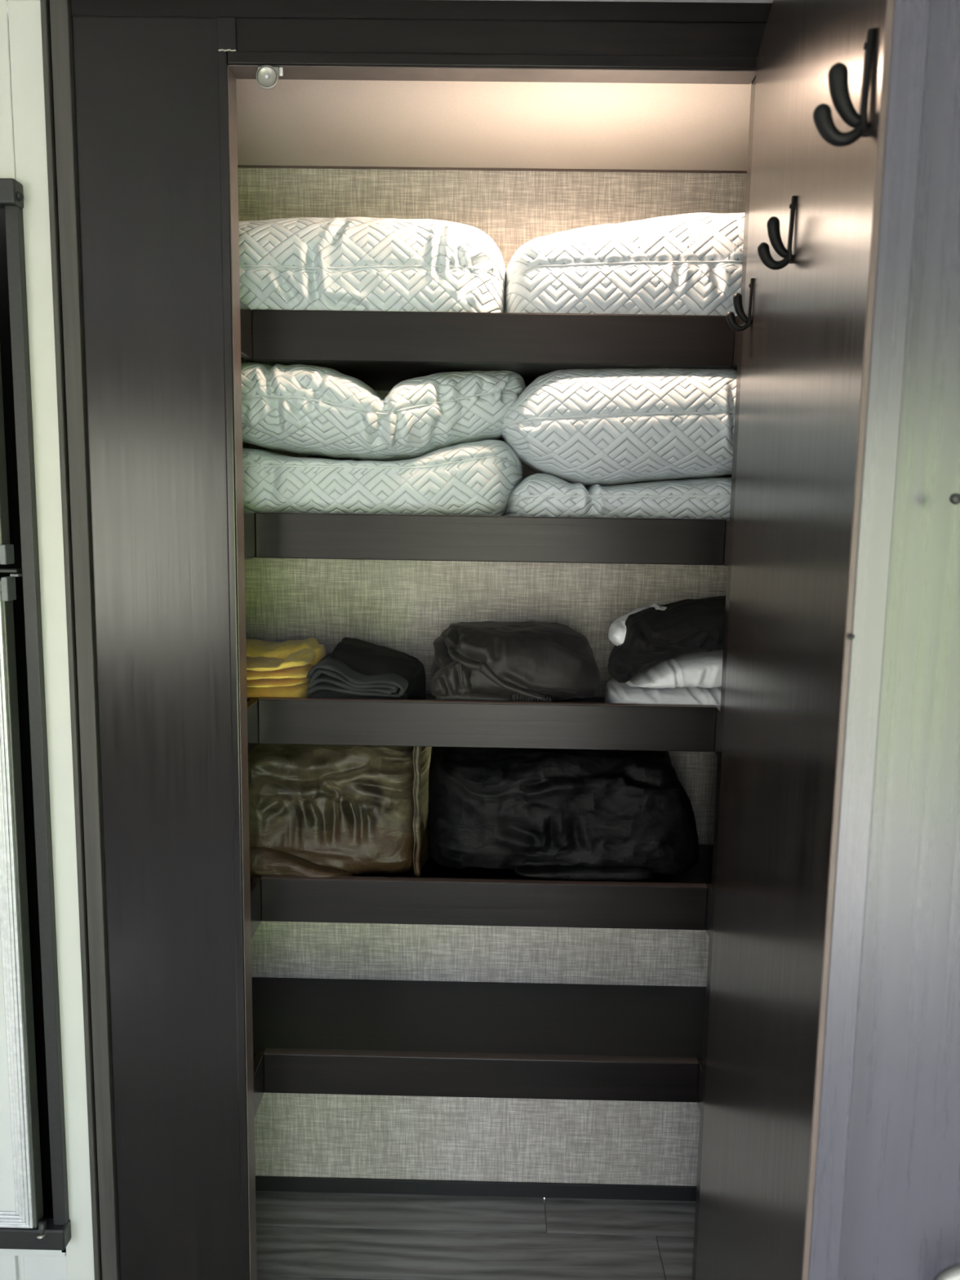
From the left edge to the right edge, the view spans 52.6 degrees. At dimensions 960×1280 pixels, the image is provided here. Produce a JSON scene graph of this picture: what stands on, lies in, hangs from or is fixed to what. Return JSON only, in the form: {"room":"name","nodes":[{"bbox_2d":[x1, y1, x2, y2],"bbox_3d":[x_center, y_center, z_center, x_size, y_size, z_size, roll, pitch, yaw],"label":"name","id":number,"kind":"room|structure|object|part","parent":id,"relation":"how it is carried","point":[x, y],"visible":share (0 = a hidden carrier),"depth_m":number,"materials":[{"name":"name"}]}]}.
{"room":"camper van interior","nodes":[
{"label":"camper van interior","id":0,"kind":"room"},
{"bbox_2d":[0,0,94,1279],"bbox_3d":[-0.845,0.171,1.367,3.685,1.981,0.040,1,8,1],"label":"wall","id":1,"kind":"structure","parent":0,"point":[23,141],"depth_m":1.32,"materials":[{"name":"white paint"}]},
{"bbox_3d":[-1.635,-0.716,1.263,2.076,0.220,0.029,1,8,1],"label":"panel","id":2,"kind":"part","parent":1,"relation":"part of","materials":[{"name":"white paint"}]},
{"bbox_3d":[-1.002,1.034,1.495,0.598,0.231,0.025,1,8,1],"label":"panel","id":3,"kind":"part","parent":1,"relation":"part of","materials":[{"name":"white paint"}]},
{"bbox_3d":[-0.960,0.904,1.474,0.676,0.032,0.029,1,8,1],"label":"rail","id":4,"kind":"part","parent":1,"relation":"part of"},
{"bbox_2d":[0,177,71,1252],"bbox_3d":[-0.930,0.159,1.383,0.672,1.525,0.118,1,8,1],"label":"refrigerator","id":5,"kind":"object","parent":1,"relation":"attached to","point":[34,1215],"visible":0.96,"depth_m":1.37,"materials":[{"name":"black plastic"}]},
{"bbox_3d":[-0.941,-0.336,1.278,0.618,0.450,0.024,1,8,1],"label":"door","id":6,"kind":"part","parent":5,"relation":"part of","materials":[{"name":"metal"}]},
{"bbox_3d":[-0.956,0.391,1.364,0.570,0.888,0.004,1,8,1],"label":"insert panel","id":7,"kind":"part","parent":5,"relation":"part of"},
{"bbox_3d":[-0.949,0.392,1.362,0.604,0.937,0.007,1,8,1],"label":"moulding","id":8,"kind":"part","parent":5,"relation":"part of","materials":[{"name":"black metal"}]},
{"bbox_3d":[-0.952,0.385,1.376,0.618,0.953,0.024,1,8,1],"label":"door","id":9,"kind":"part","parent":5,"relation":"part of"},
{"bbox_2d":[36,1234,45,1239],"bbox_3d":[-0.643,0.873,1.423,0.013,0.002,0.013,1,8,1],"label":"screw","id":10,"kind":"object","parent":5,"relation":"in","point":[38,1236],"depth_m":1.42,"materials":[{"name":"silver metal"}]},
{"bbox_3d":[-0.657,1.040,1.491,0.066,0.231,0.025,1,8,1],"label":"panel","id":11,"kind":"part","parent":1,"relation":"part of","materials":[{"name":"white paint"}]},
{"bbox_2d":[5,0,773,3],"bbox_3d":[-0.849,-0.645,-0.167,3.685,0.050,2.820,1,8,1],"label":"ceiling","id":12,"kind":"structure","parent":0,"point":[659,1],"depth_m":1.20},
{"bbox_2d":[255,1191,695,1279],"bbox_3d":[-0.876,1.331,0.406,3.685,0.060,3.420,1,8,1],"label":"floor","id":13,"kind":"structure","parent":0,"point":[300,1235],"depth_m":1.82,"materials":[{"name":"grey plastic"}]},
{"bbox_2d":[40,0,930,1279],"bbox_3d":[-0.046,0.201,1.233,1.038,1.981,1.177,1,8,1],"label":"closet","id":14,"kind":"object","parent":13,"relation":"on","point":[690,1035],"visible":0.94,"depth_m":1.36,"materials":[{"name":"laminate"}]},
{"bbox_3d":[-0.539,0.177,1.351,0.023,1.981,0.025,1,8,1],"label":"edge trim","id":15,"kind":"part","parent":14,"relation":"part of","materials":[{"name":"laminate"}]},
{"bbox_3d":[-0.435,0.190,1.356,0.184,1.959,0.017,1,8,1],"label":"panel","id":16,"kind":"part","parent":14,"relation":"part of","materials":[{"name":"brown laminate"}]},
{"bbox_2d":[256,65,283,89],"bbox_3d":[-0.264,-0.708,1.228,0.032,0.030,0.031,1,8,1],"label":"magnetic catch","id":17,"kind":"object","parent":14,"relation":"attached to","point":[267,76],"visible":1,"depth_m":1.22,"materials":[{"name":"silver metal"}]},
{"bbox_3d":[-0.266,-0.722,1.230,0.026,0.002,0.023,1,8,1],"label":"mounting plate","id":18,"kind":"part","parent":17,"relation":"part of","materials":[{"name":"black plastic"}]},
{"bbox_2d":[246,676,310,697],"bbox_3d":[-0.352,0.090,1.570,0.168,0.078,0.203,1,8,1],"label":"folded cloth","id":19,"kind":"object","parent":14,"relation":"on","point":[263,687],"visible":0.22,"depth_m":1.49,"materials":[{"name":"yellow fabric"}]},
{"bbox_2d":[246,664,314,679],"bbox_3d":[-0.348,0.044,1.561,0.173,0.016,0.204,1,8,1],"label":"folded cloth","id":20,"kind":"object","parent":19,"relation":"on","point":[297,672],"visible":0.27,"depth_m":1.48,"materials":[{"name":"yellow fabric"}]},
{"bbox_2d":[245,637,325,671],"bbox_3d":[-0.360,0.032,1.570,0.203,0.056,0.225,1,8,1],"label":"folded cloth","id":21,"kind":"object","parent":20,"relation":"on","point":[261,655],"visible":0.55,"depth_m":1.56,"materials":[{"name":"yellow fabric"}]},
{"bbox_2d":[248,743,432,877],"bbox_3d":[-0.266,0.258,1.629,0.377,0.262,0.313,1,8,1],"label":"blanket","id":22,"kind":"object","parent":14,"relation":"on","point":[316,811],"visible":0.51,"depth_m":1.51,"materials":[{"name":"brown fabric"}]},
{"bbox_2d":[306,653,408,699],"bbox_3d":[-0.191,0.080,1.538,0.158,0.106,0.156,1,8,1],"label":"folded clothing","id":23,"kind":"object","parent":14,"relation":"on","point":[330,677],"visible":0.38,"depth_m":1.46,"materials":[{"name":"black fabric"}]},
{"bbox_2d":[238,217,505,312],"bbox_3d":[-0.191,-0.533,1.510,0.462,0.209,0.310,1,8,1],"label":"pillow","id":24,"kind":"object","parent":14,"relation":"on","point":[347,264],"visible":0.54,"depth_m":1.36,"materials":[{"name":"white fabric"}]},
{"bbox_2d":[330,637,426,699],"bbox_3d":[-0.175,0.063,1.595,0.170,0.125,0.163,1,8,1],"label":"folded clothing","id":25,"kind":"object","parent":14,"relation":"on","point":[364,657],"visible":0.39,"depth_m":1.53,"materials":[{"name":"black fabric"}]},
{"bbox_2d":[242,439,522,515],"bbox_3d":[-0.176,-0.239,1.565,0.488,0.164,0.321,1,8,1],"label":"pillow","id":26,"kind":"object","parent":14,"relation":"on","point":[475,478],"visible":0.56,"depth_m":1.41,"materials":[{"name":"white fabric"}]},
{"bbox_2d":[240,362,526,461],"bbox_3d":[-0.173,-0.351,1.514,0.494,0.143,0.314,1,8,1],"label":"pillow","id":27,"kind":"object","parent":26,"relation":"on","point":[301,409],"visible":0.73,"depth_m":1.39,"materials":[{"name":"white fabric"}]},
{"bbox_3d":[-0.026,-0.786,1.226,0.968,0.022,0.040,1,8,1],"label":"rail","id":28,"kind":"part","parent":14,"relation":"part of","materials":[{"name":"brown laminate"}]},
{"bbox_3d":[-0.021,1.091,1.932,0.950,0.029,0.007,1,8,1],"label":"baseboard","id":29,"kind":"part","parent":14,"relation":"part of","materials":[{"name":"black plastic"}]},
{"bbox_2d":[251,977,706,1057],"bbox_3d":[-0.017,0.689,1.710,0.950,0.012,0.337,1,8,1],"label":"shelf","id":30,"kind":"object","parent":14,"relation":"attached to","point":[633,1016],"depth_m":1.75,"materials":[{"name":"brown laminate"}]},
{"bbox_3d":[0.001,0.687,1.531,0.681,0.066,0.017,1,8,1],"label":"shelf rail","id":31,"kind":"part","parent":14,"relation":"part of","materials":[{"name":"brown laminate"}]},
{"bbox_3d":[0.005,0.404,1.493,0.681,0.068,0.017,1,8,1],"label":"shelf rail","id":32,"kind":"part","parent":14,"relation":"part of","materials":[{"name":"brown laminate"}]},
{"bbox_3d":[0.009,0.127,1.455,0.681,0.068,0.017,1,8,1],"label":"shelf rail","id":33,"kind":"part","parent":14,"relation":"part of","materials":[{"name":"brown laminate"}]},
{"bbox_2d":[240,360,737,391],"bbox_3d":[0.000,-0.424,1.559,0.950,0.012,0.337,1,8,1],"label":"shelf","id":34,"kind":"object","parent":14,"relation":"attached to","point":[379,375],"depth_m":1.43,"materials":[{"name":"brown laminate"}]},
{"bbox_3d":[0.014,-0.148,1.417,0.681,0.066,0.017,1,8,1],"label":"shelf rail","id":35,"kind":"part","parent":14,"relation":"part of","materials":[{"name":"brown laminate"}]},
{"bbox_3d":[0.070,-0.727,1.232,0.774,0.016,0.040,1,8,1],"label":"header rail","id":36,"kind":"part","parent":14,"relation":"part of","materials":[{"name":"brown laminate"}]},
{"bbox_3d":[-0.006,0.131,1.810,0.974,1.909,0.012,1,8,1],"label":"panel","id":37,"kind":"part","parent":14,"relation":"part of","materials":[{"name":"grey fabric"}]},
{"bbox_3d":[0.018,-0.428,1.379,0.681,0.068,0.017,1,8,1],"label":"shelf rail","id":38,"kind":"part","parent":14,"relation":"part of","materials":[{"name":"brown laminate"}]},
{"bbox_3d":[0.076,-0.753,1.220,0.763,0.039,0.017,1,8,1],"label":"header panel","id":39,"kind":"part","parent":14,"relation":"part of","materials":[{"name":"brown laminate"}]},
{"bbox_2d":[425,693,604,702],"bbox_3d":[-0.008,0.130,1.634,0.950,0.012,0.337,1,8,1],"label":"shelf","id":40,"kind":"object","parent":14,"relation":"attached to","point":[598,698],"depth_m":1.77,"materials":[{"name":"brown laminate"}]},
{"bbox_2d":[431,621,601,702],"bbox_3d":[0.060,0.031,1.588,0.286,0.120,0.268,1,8,1],"label":"fabric bundle","id":41,"kind":"object","parent":14,"relation":"on","point":[526,661],"visible":0.88,"depth_m":1.48,"materials":[{"name":"grey fabric"}]},
{"bbox_2d":[361,844,713,884],"bbox_3d":[-0.012,0.407,1.672,0.950,0.012,0.337,1,8,1],"label":"shelf","id":42,"kind":"object","parent":14,"relation":"attached to","point":[701,873],"depth_m":1.67,"materials":[{"name":"brown laminate"}]},
{"bbox_2d":[427,746,698,880],"bbox_3d":[0.138,0.267,1.624,0.455,0.224,0.298,1,8,1],"label":"blanket","id":43,"kind":"object","parent":14,"relation":"on","point":[543,813],"visible":0.9,"depth_m":1.50,"materials":[{"name":"black fabric"}]},
{"bbox_2d":[504,473,731,519],"bbox_3d":[0.244,-0.212,1.563,0.414,0.111,0.306,1,8,1],"label":"pillow","id":44,"kind":"object","parent":14,"relation":"on","point":[538,495],"visible":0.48,"depth_m":1.42,"materials":[{"name":"white fabric"}]},
{"bbox_2d":[500,368,737,486],"bbox_3d":[0.236,-0.329,1.521,0.426,0.177,0.318,1,8,1],"label":"pillow","id":45,"kind":"object","parent":44,"relation":"on","point":[587,427],"visible":0.75,"depth_m":1.38,"materials":[{"name":"white fabric"}]},
{"bbox_2d":[504,212,745,315],"bbox_3d":[0.242,-0.531,1.506,0.409,0.223,0.308,1,8,1],"label":"pillow","id":46,"kind":"object","parent":14,"relation":"on","point":[690,264],"visible":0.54,"depth_m":1.36,"materials":[{"name":"white fabric"}]},
{"bbox_2d":[604,677,721,705],"bbox_3d":[0.334,0.100,1.582,0.255,0.074,0.244,1,8,1],"label":"sheet","id":47,"kind":"object","parent":14,"relation":"on","point":[617,692],"visible":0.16,"depth_m":1.50,"materials":[{"name":"white fabric"}]},
{"bbox_2d":[625,649,723,688],"bbox_3d":[0.347,0.038,1.566,0.225,0.064,0.225,1,8,1],"label":"sheet","id":48,"kind":"object","parent":47,"relation":"on","point":[704,669],"visible":0.39,"depth_m":1.47,"materials":[{"name":"white fabric"}]},
{"bbox_2d":[607,595,725,683],"bbox_3d":[0.326,-0.004,1.515,0.245,0.144,0.169,1,8,1],"label":"cloth","id":49,"kind":"object","parent":48,"relation":"on","point":[652,636],"visible":0.66,"depth_m":1.45,"materials":[{"name":"fabric"}]},
{"bbox_2d":[608,603,666,645],"bbox_3d":[0.270,-0.023,1.550,0.127,0.070,0.126,1,8,1],"label":"crumpled cloth","id":50,"kind":"object","parent":49,"relation":"on","point":[617,630],"visible":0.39,"depth_m":1.52,"materials":[{"name":"white fabric"}]},
{"bbox_2d":[725,278,753,331],"bbox_3d":[0.310,-0.400,1.159,0.030,0.060,0.011,2,8,10],"label":"coat hook","id":51,"kind":"object","parent":14,"relation":"attached to","point":[737,297],"visible":1,"depth_m":1.16,"materials":[{"name":"black metal"}]},
{"bbox_3d":[0.323,-0.402,1.157,0.005,0.055,0.011,2,8,8],"label":"plate","id":52,"kind":"part","parent":51,"relation":"part of","materials":[{"name":"black metal"}]},
{"bbox_2d":[757,195,796,270],"bbox_3d":[0.266,-0.365,0.873,0.032,0.062,0.011,2,8,10],"label":"coat hook","id":53,"kind":"object","parent":14,"relation":"attached to","point":[773,223],"visible":1,"depth_m":0.87,"materials":[{"name":"black metal"}]},
{"bbox_3d":[0.279,-0.368,0.870,0.005,0.056,0.011,2,8,8],"label":"plate","id":54,"kind":"part","parent":53,"relation":"part of","materials":[{"name":"black metal"}]},
{"bbox_3d":[0.289,0.242,0.988,0.024,1.857,0.690,2,8,8],"label":"closet door","id":55,"kind":"part","parent":14,"relation":"part of","materials":[{"name":"brown laminate"}]},
{"bbox_2d":[813,27,875,146],"bbox_3d":[0.225,-0.341,0.602,0.034,0.066,0.012,2,8,10],"label":"coat hook","id":56,"kind":"object","parent":14,"relation":"attached to","point":[837,75],"visible":1,"depth_m":0.60,"materials":[{"name":"black metal"}]},
{"bbox_3d":[0.238,-0.344,0.599,0.005,0.060,0.012,2,8,8],"label":"plate","id":57,"kind":"part","parent":56,"relation":"part of","materials":[{"name":"black metal"}]},
{"bbox_3d":[1.004,0.381,0.038,0.050,1.981,3.000,1,8,1],"label":"wall","id":58,"kind":"structure","parent":0,"visible":0},
{"bbox_2d":[838,0,959,1279],"bbox_3d":[0.603,0.314,0.627,0.700,1.918,0.088,2,8,7],"label":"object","id":59,"kind":"structure","parent":58,"relation":"in","point":[901,1217],"depth_m":0.65,"materials":[{"name":"grey laminate"}]},
{"bbox_3d":[0.349,0.474,0.665,0.060,0.060,0.059,1,8,1],"label":"knob","id":60,"kind":"part","parent":59,"relation":"part of","materials":[{"name":"silver metal"}]}
]}

